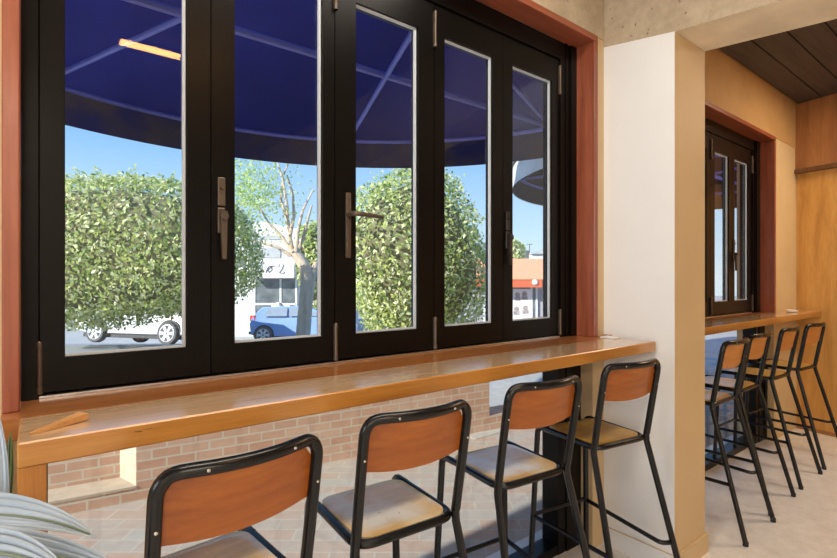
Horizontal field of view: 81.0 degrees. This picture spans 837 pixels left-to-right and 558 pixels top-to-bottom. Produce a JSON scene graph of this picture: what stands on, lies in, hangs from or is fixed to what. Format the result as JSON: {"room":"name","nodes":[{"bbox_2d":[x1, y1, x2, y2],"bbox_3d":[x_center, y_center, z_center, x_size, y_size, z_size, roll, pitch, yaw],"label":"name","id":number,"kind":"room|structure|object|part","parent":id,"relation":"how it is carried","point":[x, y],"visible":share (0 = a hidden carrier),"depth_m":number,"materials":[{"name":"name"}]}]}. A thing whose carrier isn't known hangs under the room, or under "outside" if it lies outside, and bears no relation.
{"room":"cafe","nodes":[
{"label":"cafe","id":0,"kind":"room"},
{"bbox_2d":[0,0,19,493],"bbox_3d":[-2.131,-0.135,0.271,2.970,2.950,0.275,0,0,-38],"label":"wall","id":1,"kind":"structure","parent":0,"point":[14,443],"depth_m":1.06,"materials":[{"name":"beige paint"}]},
{"bbox_2d":[2,0,20,413],"bbox_3d":[-0.913,-0.443,1.100,0.030,1.465,0.112,0,0,-38],"label":"trim","id":2,"kind":"structure","parent":1,"relation":"attached to","point":[11,9],"depth_m":1.06,"materials":[{"name":"red wood"}]},
{"bbox_2d":[21,0,576,401],"bbox_3d":[-0.079,-0.443,1.843,2.200,1.465,0.135,0,0,-38],"label":"window","id":3,"kind":"structure","parent":1,"relation":"in","point":[209,348],"depth_m":1.66,"materials":[{"name":"black paint"}]},
{"bbox_3d":[-0.773,-0.405,1.321,0.392,1.364,0.045,0,0,-38],"label":"sash","id":4,"kind":"part","parent":3,"relation":"part of","materials":[{"name":"black paint"}]},
{"bbox_3d":[-0.571,-0.177,1.432,0.026,0.240,0.028,0,0,-38],"label":"handle","id":5,"kind":"part","parent":3,"relation":"part of","materials":[{"name":"brown metal"}]},
{"bbox_3d":[-0.458,-0.405,1.566,0.400,1.364,0.045,0,0,-38],"label":"sash","id":6,"kind":"part","parent":3,"relation":"part of","materials":[{"name":"black paint"}]},
{"bbox_3d":[-0.186,-0.184,1.712,0.129,0.225,0.060,0,0,-38],"label":"handle","id":7,"kind":"part","parent":3,"relation":"part of","materials":[{"name":"brown metal"}]},
{"bbox_3d":[-0.126,-0.405,1.825,0.437,1.364,0.045,0,0,-38],"label":"sash","id":8,"kind":"part","parent":3,"relation":"part of","materials":[{"name":"black paint"}]},
{"bbox_3d":[0.206,-0.405,2.083,0.396,1.364,0.045,0,0,-38],"label":"sash","id":9,"kind":"part","parent":3,"relation":"part of","materials":[{"name":"black paint"}]},
{"bbox_3d":[0.408,-0.180,2.195,0.026,0.240,0.028,0,0,-38],"label":"handle","id":10,"kind":"part","parent":3,"relation":"part of","materials":[{"name":"metal"}]},
{"bbox_3d":[0.524,-0.405,2.331,0.406,1.364,0.045,0,0,-38],"label":"sash","id":11,"kind":"part","parent":3,"relation":"part of","materials":[{"name":"black paint"}]},
{"bbox_2d":[47,365,580,557],"bbox_3d":[-0.078,0.840,1.840,2.198,1.000,0.100,0,0,-38],"label":"window","id":12,"kind":"structure","parent":1,"relation":"in","point":[552,543],"depth_m":2.40,"materials":[{"name":"black paint"}]},
{"bbox_2d":[477,0,597,47],"bbox_3d":[-0.033,-1.190,1.785,2.260,0.030,0.112,0,0,-38],"label":"trim","id":13,"kind":"structure","parent":1,"relation":"attached to","point":[530,13],"depth_m":2.24,"materials":[{"name":"red wood"}]},
{"bbox_2d":[65,345,167,352],"bbox_3d":[0.000,1.640,7.700,120.001,0.300,6.600,0,0,0],"label":"sidewalk","id":14,"kind":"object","parent":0,"point":[68,348],"depth_m":10.58,"materials":[{"name":"concrete"}]},
{"bbox_2d":[65,163,265,332],"bbox_3d":[-6.222,-0.451,10.471,5.821,3.887,3.489,0,0,4],"label":"street tree","id":15,"kind":"object","parent":14,"relation":"on","point":[123,248],"visible":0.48,"depth_m":9.40,"materials":[{"name":"green plant"}]},
{"bbox_2d":[65,343,181,344],"bbox_3d":[0.000,2.485,17.500,120.001,1.990,12.999,0,0,0],"label":"road","id":16,"kind":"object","parent":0,"point":[65,343],"depth_m":12.77,"materials":[{"name":"grey asphalt"}]},
{"bbox_2d":[75,305,181,343],"bbox_3d":[-8.495,1.279,15.656,4.410,1.838,2.008,0,0,14],"label":"parked car","id":17,"kind":"object","parent":16,"relation":"on","point":[167,331],"visible":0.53,"depth_m":14.73,"materials":[{"name":"white paint"}]},
{"bbox_2d":[235,158,316,335],"bbox_3d":[-4.792,-0.613,14.141,3.268,6.570,3.713,0,0,-38],"label":"tree","id":18,"kind":"object","parent":16,"relation":"on","point":[308,272],"visible":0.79,"depth_m":13.87,"materials":[{"name":"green plant"}]},
{"bbox_2d":[249,306,357,338],"bbox_3d":[-4.244,1.772,18.445,3.810,1.570,1.920,0,0,-3],"label":"parked car","id":19,"kind":"object","parent":16,"relation":"on","point":[280,321],"visible":0.44,"depth_m":17.67,"materials":[{"name":"blue paint"}]},
{"bbox_2d":[48,368,733,557],"bbox_3d":[0.015,1.452,4.865,18.000,0.200,4.340,0,0,-38],"label":"paving","id":20,"kind":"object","parent":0,"point":[119,530],"depth_m":2.73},
{"bbox_2d":[20,382,502,513],"bbox_3d":[-1.739,1.002,3.215,6.600,0.700,0.460,0,0,-30],"label":"brick wall","id":21,"kind":"structure","parent":20,"relation":"on","point":[87,483],"depth_m":3.20,"materials":[{"name":"beige brick"}]},
{"bbox_2d":[65,296,736,342],"bbox_3d":[0.000,3.330,57.000,135.234,0.300,125.791,0,0,-38],"label":"verge","id":22,"kind":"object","parent":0,"point":[73,336],"depth_m":25.97,"materials":[{"name":"grey concrete"}]},
{"bbox_2d":[235,222,357,335],"bbox_3d":[-7.907,0.033,29.532,7.714,6.293,6.936,0,0,0],"label":"building","id":23,"kind":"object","parent":22,"relation":"on","point":[280,286],"visible":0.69,"depth_m":26.94,"materials":[{"name":"white paint"}]},
{"bbox_2d":[294,220,316,308],"bbox_3d":[-5.010,0.089,24.099,2.283,6.184,2.139,0,0,0],"label":"street tree","id":24,"kind":"object","parent":22,"relation":"on","point":[309,251],"visible":0.27,"depth_m":23.42,"materials":[{"name":"green plant"}]},
{"bbox_2d":[356,168,485,330],"bbox_3d":[-0.047,-0.516,9.666,3.380,4.019,2.688,0,0,-20],"label":"street tree","id":25,"kind":"object","parent":22,"relation":"on","point":[383,246],"visible":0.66,"depth_m":8.78,"materials":[{"name":"green plant"}]},
{"bbox_2d":[459,259,542,321],"bbox_3d":[7.466,1.039,29.370,9.478,4.282,7.260,0,0,0],"label":"building","id":26,"kind":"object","parent":22,"relation":"on","point":[527,273],"visible":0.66,"depth_m":26.86,"materials":[{"name":"white paint"}]},
{"bbox_2d":[513,306,519,314],"bbox_3d":[5.372,1.763,26.858,0.340,0.466,0.012,0,0,0],"label":"picture","id":27,"kind":"object","parent":26,"relation":"attached to","point":[516,309],"depth_m":26.86},
{"bbox_2d":[514,292,520,300],"bbox_3d":[5.428,0.991,26.858,0.340,0.466,0.012,0,0,0],"label":"picture","id":28,"kind":"object","parent":26,"relation":"attached to","point":[517,295],"depth_m":26.86},
{"bbox_2d":[521,291,527,299],"bbox_3d":[5.813,0.936,26.858,0.340,0.466,0.012,0,0,0],"label":"picture","id":29,"kind":"object","parent":26,"relation":"attached to","point":[524,294],"depth_m":26.86},
{"bbox_2d":[521,303,529,314],"bbox_3d":[5.868,1.681,26.872,0.441,0.661,0.013,0,0,0],"label":"poster","id":30,"kind":"object","parent":26,"relation":"attached to","point":[525,307],"depth_m":26.86,"materials":[{"name":"paper"}]},
{"bbox_2d":[522,305,528,313],"bbox_3d":[5.868,1.708,26.858,0.340,0.466,0.012,0,0,0],"label":"picture","id":31,"kind":"object","parent":26,"relation":"attached to","point":[525,308],"depth_m":26.86},
{"bbox_2d":[513,238,526,258],"bbox_3d":[7.984,-0.247,42.048,2.688,6.857,2.850,0,0,36],"label":"street tree","id":32,"kind":"object","parent":22,"relation":"on","point":[519,249],"visible":0.24,"depth_m":41.28,"materials":[{"name":"green plant"}]},
{"bbox_2d":[526,244,542,258],"bbox_3d":[11.594,-0.040,47.500,2.985,6.440,5.600,0,0,0],"label":"house","id":33,"kind":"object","parent":22,"relation":"on","point":[536,254],"visible":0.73,"depth_m":45.00,"materials":[{"name":"white"}]},
{"bbox_2d":[476,0,603,43],"bbox_3d":[-0.065,-1.407,1.876,2.322,0.405,0.279,0,0,-38],"label":"lintel","id":34,"kind":"object","parent":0,"point":[587,14],"visible":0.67,"depth_m":2.37,"materials":[{"name":"concrete"}]},
{"bbox_2d":[65,0,542,167],"bbox_3d":[-0.912,-1.745,2.995,4.724,1.469,2.517,0,0,-38],"label":"awning","id":35,"kind":"object","parent":34,"relation":"attached to","point":[123,58],"visible":0.48,"depth_m":3.92,"materials":[{"name":"blue fabric"}]},
{"bbox_3d":[-0.912,-1.240,2.995,4.696,0.036,2.488,0,0,-38],"label":"ring rail","id":36,"kind":"part","parent":35,"relation":"part of","materials":[{"name":"blue fabric"}]},
{"bbox_3d":[-0.652,-1.245,2.661,4.436,0.042,0.042,0,0,-38],"label":"cross rail","id":37,"kind":"part","parent":35,"relation":"part of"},
{"bbox_2d":[469,330,736,439],"bbox_3d":[6.721,1.420,10.902,36.000,0.144,3.050,0,0,-38],"label":"footpath","id":38,"kind":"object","parent":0,"point":[498,389],"visible":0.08,"depth_m":6.67,"materials":[{"name":"grey concrete"}]},
{"bbox_2d":[604,31,704,554],"bbox_3d":[1.169,0.083,2.453,0.318,2.514,0.365,0,0,-38],"label":"wall pillar","id":39,"kind":"structure","parent":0,"point":[654,86],"depth_m":2.32,"materials":[{"name":"paint"}]},
{"bbox_2d":[603,527,708,557],"bbox_3d":[1.173,1.295,2.448,0.342,0.090,0.377,0,0,-38],"label":"baseboard","id":40,"kind":"structure","parent":39,"relation":"attached to","point":[628,545],"depth_m":2.34,"materials":[{"name":"paint"}]},
{"bbox_2d":[485,428,836,557],"bbox_3d":[1.981,1.415,0.059,9.200,0.150,5.660,0,0,-38],"label":"floor","id":41,"kind":"structure","parent":0,"point":[805,526],"depth_m":2.85,"materials":[{"name":"concrete"}]},
{"bbox_2d":[0,419,105,557],"bbox_3d":[-0.795,0.767,0.410,0.814,1.144,0.886,0,0,38],"label":"potted plant","id":42,"kind":"object","parent":41,"relation":"on","point":[21,517],"visible":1,"depth_m":0.74,"materials":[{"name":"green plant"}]},
{"bbox_2d":[144,433,322,557],"bbox_3d":[-0.432,0.833,1.058,0.426,1.013,0.542,0,0,-43],"label":"bar stool","id":43,"kind":"object","parent":41,"relation":"on","point":[200,500],"visible":1,"depth_m":0.94,"materials":[{"name":"brown wood"}]},
{"bbox_3d":[-0.472,0.665,1.102,0.282,0.012,0.285,0,0,-43],"label":"seat","id":44,"kind":"part","parent":43,"relation":"part of","materials":[{"name":"brown wood"}]},
{"bbox_3d":[-0.335,0.417,0.954,0.312,0.146,0.066,0,0,-43],"label":"backrest","id":45,"kind":"part","parent":43,"relation":"part of","materials":[{"name":"brown wood"}]},
{"bbox_3d":[-0.467,0.993,1.327,0.044,0.670,0.110,0,0,-25],"label":"leg","id":46,"kind":"part","parent":43,"relation":"part of","materials":[{"name":"black metal"}]},
{"bbox_3d":[-0.455,0.672,1.083,0.327,0.026,0.274,0,0,-43],"label":"seat frame","id":47,"kind":"part","parent":43,"relation":"part of","materials":[{"name":"black metal"}]},
{"bbox_2d":[0,335,654,531],"bbox_3d":[0.044,0.815,1.728,2.312,1.050,0.448,0,0,-38],"label":"countertop","id":48,"kind":"structure","parent":41,"relation":"on","point":[119,419],"depth_m":1.23,"materials":[{"name":"brown wood"}]},
{"bbox_3d":[-0.705,0.838,0.894,0.042,1.003,0.047,0,0,-38],"label":"leg","id":49,"kind":"part","parent":48,"relation":"part of","materials":[{"name":"brown wood"}]},
{"bbox_2d":[29,412,88,434],"bbox_3d":[-0.703,0.282,0.957,0.026,0.015,0.102,0,0,20],"label":"wooden spatula","id":50,"kind":"object","parent":48,"relation":"on","point":[80,416],"visible":1,"depth_m":0.96,"materials":[{"name":"brown wood"}]},
{"bbox_2d":[600,335,620,338],"bbox_3d":[0.936,0.286,2.386,0.064,0.007,0.075,0,0,-38],"label":"coaster","id":51,"kind":"object","parent":48,"relation":"on","point":[607,336],"visible":1,"depth_m":2.37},
{"bbox_2d":[304,399,471,557],"bbox_3d":[-0.075,0.833,1.385,0.426,1.013,0.542,0,0,-34],"label":"bar stool","id":52,"kind":"object","parent":41,"relation":"on","point":[363,516],"visible":0.96,"depth_m":1.30,"materials":[{"name":"brown wood"}]},
{"bbox_3d":[-0.127,0.994,1.142,0.027,0.674,0.199,0,0,-21],"label":"leg","id":53,"kind":"part","parent":52,"relation":"part of","materials":[{"name":"black metal"}]},
{"bbox_3d":[-0.108,0.665,1.435,0.282,0.012,0.285,0,0,-34],"label":"seat","id":54,"kind":"part","parent":52,"relation":"part of","materials":[{"name":"brown wood"}]},
{"bbox_3d":[-0.094,0.672,1.413,0.327,0.026,0.274,0,0,-34],"label":"seat frame","id":55,"kind":"part","parent":52,"relation":"part of","materials":[{"name":"black metal"}]},
{"bbox_3d":[-0.067,0.993,1.656,0.044,0.670,0.110,0,0,-16],"label":"leg","id":56,"kind":"part","parent":52,"relation":"part of","materials":[{"name":"black metal"}]},
{"bbox_3d":[0.000,0.493,1.273,0.347,0.333,0.116,0,0,-34],"label":"frame","id":57,"kind":"part","parent":52,"relation":"part of","materials":[{"name":"black metal"}]},
{"bbox_3d":[0.004,0.417,1.267,0.312,0.146,0.066,0,0,-34],"label":"backrest","id":58,"kind":"part","parent":52,"relation":"part of","materials":[{"name":"brown wood"}]},
{"bbox_3d":[0.170,0.994,1.341,0.199,0.674,0.027,0,0,43],"label":"leg","id":59,"kind":"part","parent":52,"relation":"part of","materials":[{"name":"black metal"}]},
{"bbox_2d":[434,375,589,557],"bbox_3d":[0.344,0.833,1.730,0.426,1.013,0.542,0,0,-31],"label":"bar stool","id":60,"kind":"object","parent":41,"relation":"on","point":[507,465],"visible":0.96,"depth_m":1.67,"materials":[{"name":"brown wood"}]},
{"bbox_3d":[0.094,0.993,1.836,0.110,0.670,0.044,0,0,41],"label":"leg","id":61,"kind":"part","parent":60,"relation":"part of","materials":[{"name":"black metal"}]},
{"bbox_3d":[0.281,0.994,1.489,0.027,0.674,0.199,0,0,-18],"label":"leg","id":62,"kind":"part","parent":60,"relation":"part of","materials":[{"name":"black metal"}]},
{"bbox_3d":[0.313,0.665,1.780,0.282,0.012,0.285,0,0,-31],"label":"seat","id":63,"kind":"part","parent":60,"relation":"part of","materials":[{"name":"brown wood"}]},
{"bbox_3d":[0.327,0.672,1.758,0.327,0.026,0.274,0,0,-31],"label":"seat frame","id":64,"kind":"part","parent":60,"relation":"part of","materials":[{"name":"black metal"}]},
{"bbox_3d":[0.364,0.993,2.000,0.044,0.670,0.110,0,0,-14],"label":"leg","id":65,"kind":"part","parent":60,"relation":"part of","materials":[{"name":"black metal"}]},
{"bbox_3d":[0.414,0.493,1.615,0.347,0.333,0.116,0,0,-31],"label":"frame","id":66,"kind":"part","parent":60,"relation":"part of","materials":[{"name":"black metal"}]},
{"bbox_3d":[0.418,0.417,1.609,0.312,0.146,0.066,0,0,-31],"label":"backrest","id":67,"kind":"part","parent":60,"relation":"part of","materials":[{"name":"brown wood"}]},
{"bbox_3d":[0.587,0.994,1.675,0.027,0.674,0.199,0,0,-45],"label":"leg","id":68,"kind":"part","parent":60,"relation":"part of","materials":[{"name":"black metal"}]},
{"bbox_2d":[578,38,603,546],"bbox_3d":[1.049,-0.135,2.746,0.690,2.950,0.275,0,0,-38],"label":"wall pier","id":69,"kind":"object","parent":41,"relation":"on","point":[591,372],"visible":0.09,"depth_m":2.46,"materials":[{"name":"beige paint"}]},
{"bbox_2d":[577,41,597,336],"bbox_3d":[0.847,-0.443,2.470,0.030,1.465,0.112,0,0,-38],"label":"trim","id":70,"kind":"structure","parent":69,"relation":"attached to","point":[587,54],"depth_m":2.45,"materials":[{"name":"red wood"}]},
{"bbox_2d":[528,358,679,557],"bbox_3d":[0.790,0.833,2.090,0.426,1.013,0.542,0,0,-29],"label":"bar stool","id":71,"kind":"object","parent":41,"relation":"on","point":[625,381],"visible":0.94,"depth_m":2.03,"materials":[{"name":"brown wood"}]},
{"bbox_3d":[0.545,0.993,2.207,0.110,0.670,0.044,0,0,44],"label":"leg","id":72,"kind":"part","parent":71,"relation":"part of","materials":[{"name":"black metal"}]},
{"bbox_3d":[0.822,0.993,2.360,0.044,0.670,0.110,0,0,-11],"label":"leg","id":73,"kind":"part","parent":71,"relation":"part of","materials":[{"name":"black metal"}]},
{"bbox_3d":[0.761,0.665,2.142,0.282,0.012,0.285,0,0,-29],"label":"seat","id":74,"kind":"part","parent":71,"relation":"part of","materials":[{"name":"brown wood"}]},
{"bbox_3d":[0.774,0.672,2.119,0.327,0.026,0.274,0,0,-29],"label":"seat frame","id":75,"kind":"part","parent":71,"relation":"part of","materials":[{"name":"black metal"}]},
{"bbox_3d":[0.717,0.994,1.852,0.027,0.674,0.199,0,0,-16],"label":"leg","id":76,"kind":"part","parent":71,"relation":"part of","materials":[{"name":"black metal"}]},
{"bbox_3d":[0.855,0.493,1.972,0.347,0.333,0.116,0,0,-29],"label":"frame","id":77,"kind":"part","parent":71,"relation":"part of","materials":[{"name":"black metal"}]},
{"bbox_3d":[0.859,0.417,1.966,0.312,0.146,0.066,0,0,-29],"label":"backrest","id":78,"kind":"part","parent":71,"relation":"part of","materials":[{"name":"brown wood"}]},
{"bbox_3d":[1.030,0.994,2.025,0.027,0.674,0.199,0,0,-42],"label":"leg","id":79,"kind":"part","parent":71,"relation":"part of","materials":[{"name":"black metal"}]},
{"bbox_2d":[705,337,775,546],"bbox_3d":[1.638,0.833,2.780,0.426,1.013,0.542,0,0,-38],"label":"bar stool","id":80,"kind":"object","parent":41,"relation":"on","point":[732,353],"visible":0.71,"depth_m":2.63,"materials":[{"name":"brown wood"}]},
{"bbox_3d":[1.601,0.665,2.827,0.282,0.012,0.285,0,0,-38],"label":"seat","id":81,"kind":"part","parent":80,"relation":"part of","materials":[{"name":"brown wood"}]},
{"bbox_3d":[1.617,0.672,2.807,0.327,0.026,0.274,0,0,-38],"label":"seat frame","id":82,"kind":"part","parent":80,"relation":"part of","materials":[{"name":"black metal"}]},
{"bbox_3d":[1.603,0.994,2.534,0.027,0.674,0.199,0,0,-25],"label":"leg","id":83,"kind":"part","parent":80,"relation":"part of","materials":[{"name":"black metal"}]},
{"bbox_3d":[1.720,0.493,2.674,0.347,0.333,0.116,0,0,-38],"label":"frame","id":84,"kind":"part","parent":80,"relation":"part of","materials":[{"name":"black metal"}]},
{"bbox_3d":[1.725,0.417,2.668,0.312,0.146,0.066,0,0,-38],"label":"backrest","id":85,"kind":"part","parent":80,"relation":"part of","materials":[{"name":"brown wood"}]},
{"bbox_3d":[1.885,0.994,2.754,0.199,0.674,0.027,0,0,39],"label":"leg","id":86,"kind":"part","parent":80,"relation":"part of","materials":[{"name":"black metal"}]},
{"bbox_2d":[705,331,795,515],"bbox_3d":[1.989,0.833,3.094,0.426,1.013,0.542,0,0,-38],"label":"bar stool","id":87,"kind":"object","parent":41,"relation":"on","point":[759,343],"visible":0.66,"depth_m":3.03,"materials":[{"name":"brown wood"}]},
{"bbox_3d":[1.952,0.665,3.141,0.282,0.012,0.285,0,0,-38],"label":"seat","id":88,"kind":"part","parent":87,"relation":"part of","materials":[{"name":"brown wood"}]},
{"bbox_3d":[1.968,0.672,3.120,0.327,0.026,0.274,0,0,-38],"label":"seat frame","id":89,"kind":"part","parent":87,"relation":"part of","materials":[{"name":"black metal"}]},
{"bbox_3d":[1.954,0.994,2.848,0.027,0.674,0.199,0,0,-25],"label":"leg","id":90,"kind":"part","parent":87,"relation":"part of","materials":[{"name":"black metal"}]},
{"bbox_3d":[2.072,0.493,2.988,0.347,0.333,0.116,0,0,-38],"label":"frame","id":91,"kind":"part","parent":87,"relation":"part of","materials":[{"name":"black metal"}]},
{"bbox_3d":[2.076,0.417,2.982,0.312,0.146,0.066,0,0,-38],"label":"backrest","id":92,"kind":"part","parent":87,"relation":"part of","materials":[{"name":"brown wood"}]},
{"bbox_3d":[2.236,0.994,3.068,0.199,0.674,0.027,0,0,39],"label":"leg","id":93,"kind":"part","parent":87,"relation":"part of","materials":[{"name":"black metal"}]},
{"bbox_2d":[713,326,822,489],"bbox_3d":[2.438,0.833,3.443,0.426,1.013,0.542,0,0,-37],"label":"bar stool","id":94,"kind":"object","parent":41,"relation":"on","point":[787,339],"visible":0.91,"depth_m":3.37,"materials":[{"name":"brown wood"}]},
{"bbox_3d":[2.179,0.993,3.525,0.110,0.670,0.044,0,0,36],"label":"leg","id":95,"kind":"part","parent":94,"relation":"part of","materials":[{"name":"black metal"}]},
{"bbox_3d":[2.431,0.993,3.715,0.044,0.670,0.110,0,0,-19],"label":"leg","id":96,"kind":"part","parent":94,"relation":"part of","materials":[{"name":"black metal"}]},
{"bbox_3d":[2.402,0.665,3.491,0.282,0.012,0.285,0,0,-37],"label":"seat","id":97,"kind":"part","parent":94,"relation":"part of","materials":[{"name":"brown wood"}]},
{"bbox_3d":[2.417,0.672,3.470,0.327,0.026,0.274,0,0,-37],"label":"seat frame","id":98,"kind":"part","parent":94,"relation":"part of","materials":[{"name":"black metal"}]},
{"bbox_3d":[2.518,0.493,3.336,0.347,0.333,0.116,0,0,-37],"label":"frame","id":99,"kind":"part","parent":94,"relation":"part of","materials":[{"name":"black metal"}]},
{"bbox_3d":[2.398,0.994,3.198,0.027,0.674,0.199,0,0,-24],"label":"leg","id":100,"kind":"part","parent":94,"relation":"part of","materials":[{"name":"black metal"}]},
{"bbox_3d":[2.523,0.417,3.330,0.312,0.146,0.066,0,0,-37],"label":"backrest","id":101,"kind":"part","parent":94,"relation":"part of","materials":[{"name":"brown wood"}]},
{"bbox_3d":[2.684,0.994,3.413,0.199,0.674,0.027,0,0,40],"label":"leg","id":102,"kind":"part","parent":94,"relation":"part of","materials":[{"name":"black metal"}]},
{"bbox_2d":[743,322,836,469],"bbox_3d":[2.876,0.833,3.766,0.426,1.013,0.542,0,0,-33],"label":"bar stool","id":103,"kind":"object","parent":41,"relation":"on","point":[813,333],"visible":0.84,"depth_m":3.70,"materials":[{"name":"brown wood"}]},
{"bbox_3d":[2.624,0.993,3.866,0.110,0.670,0.044,0,0,40],"label":"leg","id":104,"kind":"part","parent":103,"relation":"part of","materials":[{"name":"black metal"}]},
{"bbox_3d":[2.889,0.993,4.037,0.044,0.670,0.110,0,0,-15],"label":"leg","id":105,"kind":"part","parent":103,"relation":"part of","materials":[{"name":"black metal"}]},
{"bbox_3d":[2.844,0.665,3.816,0.282,0.012,0.285,0,0,-33],"label":"seat","id":106,"kind":"part","parent":103,"relation":"part of","materials":[{"name":"brown wood"}]},
{"bbox_3d":[2.858,0.672,3.794,0.327,0.026,0.274,0,0,-33],"label":"seat frame","id":107,"kind":"part","parent":103,"relation":"part of","materials":[{"name":"black metal"}]},
{"bbox_3d":[2.820,0.994,3.524,0.027,0.674,0.199,0,0,-20],"label":"leg","id":108,"kind":"part","parent":103,"relation":"part of","materials":[{"name":"black metal"}]},
{"bbox_3d":[2.949,0.493,3.653,0.347,0.333,0.116,0,0,-33],"label":"frame","id":109,"kind":"part","parent":103,"relation":"part of","materials":[{"name":"black metal"}]},
{"bbox_3d":[2.953,0.417,3.647,0.312,0.146,0.066,0,0,-33],"label":"backrest","id":110,"kind":"part","parent":103,"relation":"part of","materials":[{"name":"brown wood"}]},
{"bbox_3d":[3.120,0.994,3.718,0.199,0.674,0.027,0,0,44],"label":"leg","id":111,"kind":"part","parent":103,"relation":"part of","materials":[{"name":"black metal"}]},
{"bbox_2d":[705,48,797,437],"bbox_3d":[2.462,-0.135,3.846,2.890,2.950,0.275,0,0,-38],"label":"wall","id":112,"kind":"structure","parent":0,"point":[786,180],"depth_m":4.11,"materials":[{"name":"beige paint"}]},
{"bbox_2d":[705,118,759,317],"bbox_3d":[2.092,-0.428,3.552,1.865,1.415,0.103,0,0,-38],"label":"window","id":113,"kind":"structure","parent":112,"relation":"in","point":[733,147],"depth_m":3.77,"materials":[{"name":"black paint"}]},
{"bbox_3d":[1.925,-0.390,3.421,0.417,1.314,0.045,0,0,-38],"label":"sash","id":114,"kind":"part","parent":113,"relation":"part of","materials":[{"name":"black paint"}]},
{"bbox_3d":[2.246,-0.390,3.671,0.392,1.314,0.045,0,0,-38],"label":"sash","id":115,"kind":"part","parent":113,"relation":"part of","materials":[{"name":"black paint"}]},
{"bbox_3d":[2.447,-0.180,3.782,0.026,0.240,0.028,0,0,-38],"label":"handle","id":116,"kind":"part","parent":113,"relation":"part of","materials":[{"name":"brown metal"}]},
{"bbox_3d":[2.560,-0.390,3.916,0.397,1.314,0.045,0,0,-38],"label":"sash","id":117,"kind":"part","parent":113,"relation":"part of","materials":[{"name":"black paint"}]},
{"bbox_2d":[705,326,764,471],"bbox_3d":[2.101,0.840,3.536,1.920,1.000,0.100,0,0,-38],"label":"window","id":118,"kind":"structure","parent":112,"relation":"in","point":[755,402],"depth_m":3.99,"materials":[{"name":"black paint"}]},
{"bbox_2d":[705,100,775,142],"bbox_3d":[2.147,-1.150,3.482,1.925,0.030,0.112,0,0,-38],"label":"trim","id":119,"kind":"structure","parent":112,"relation":"attached to","point":[713,112],"depth_m":3.61,"materials":[{"name":"red wood"}]},
{"bbox_2d":[705,310,820,335],"bbox_3d":[2.300,0.303,3.539,2.766,0.046,0.360,0,0,-38],"label":"countertop","id":120,"kind":"structure","parent":112,"relation":"attached to","point":[720,324],"depth_m":3.43,"materials":[{"name":"brown wood"}]},
{"bbox_2d":[786,309,798,312],"bbox_3d":[3.092,0.269,4.054,0.090,0.021,0.090,0,0,-38],"label":"ceramic dish","id":121,"kind":"object","parent":120,"relation":"on","point":[787,310],"visible":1,"depth_m":4.03,"materials":[{"name":"beige ceramic"}]},
{"bbox_2d":[760,140,775,312],"bbox_3d":[2.894,-0.428,4.064,0.030,1.415,0.112,0,0,-38],"label":"trim","id":122,"kind":"structure","parent":112,"relation":"attached to","point":[768,148],"depth_m":4.05,"materials":[{"name":"red wood"}]},
{"bbox_2d":[720,19,836,103],"bbox_3d":[4.061,-1.710,1.678,3.930,0.300,5.660,0,0,-38],"label":"ceiling","id":123,"kind":"structure","parent":0,"point":[801,63],"depth_m":3.49,"materials":[{"name":"brown wood"}]},
{"bbox_2d":[604,0,836,50],"bbox_3d":[2.715,-1.300,0.466,0.318,0.620,5.400,0,0,-38],"label":"ceiling beam","id":124,"kind":"structure","parent":123,"relation":"attached to","point":[707,24],"depth_m":2.17,"materials":[{"name":"concrete"}]},
{"bbox_2d":[795,93,836,432],"bbox_3d":[4.701,-0.107,1.981,0.235,2.895,5.500,0,0,-27],"label":"wall","id":125,"kind":"structure","parent":0,"point":[816,190],"depth_m":4.25,"materials":[{"name":"brown wood"}]},
{"bbox_2d":[794,162,836,173],"bbox_3d":[4.601,-0.952,1.930,0.060,0.034,5.500,0,0,-27],"label":"trim","id":126,"kind":"structure","parent":125,"relation":"attached to","point":[831,165],"depth_m":4.22,"materials":[{"name":"brown wood"}]},
{"bbox_2d":[796,426,836,437],"bbox_3d":[4.622,1.325,1.941,0.012,0.030,5.500,0,0,-27],"label":"baseboard","id":127,"kind":"structure","parent":125,"relation":"attached to","point":[817,430],"depth_m":4.21,"materials":[{"name":"brown wood"}]},
{"bbox_3d":[3.220,-0.298,4.704,0.420,3.300,0.140,0,0,-38],"label":"brick pier","id":128,"kind":"object","parent":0,"visible":0},
{"bbox_2d":[513,155,736,209],"bbox_3d":[2.713,-1.755,5.924,4.520,1.490,2.684,0,0,-38],"label":"awning","id":129,"kind":"object","parent":128,"relation":"attached to","point":[527,174],"visible":0.17,"depth_m":6.45,"materials":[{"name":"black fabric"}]},
{"bbox_3d":[2.719,-1.240,5.917,4.476,0.036,2.638,0,0,-38],"label":"ring rail","id":130,"kind":"part","parent":129,"relation":"part of","materials":[{"name":"metal"}]},
{"bbox_3d":[3.026,-1.245,5.523,4.339,0.042,0.042,0,0,-38],"label":"cross rail","id":131,"kind":"part","parent":129,"relation":"part of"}
]}

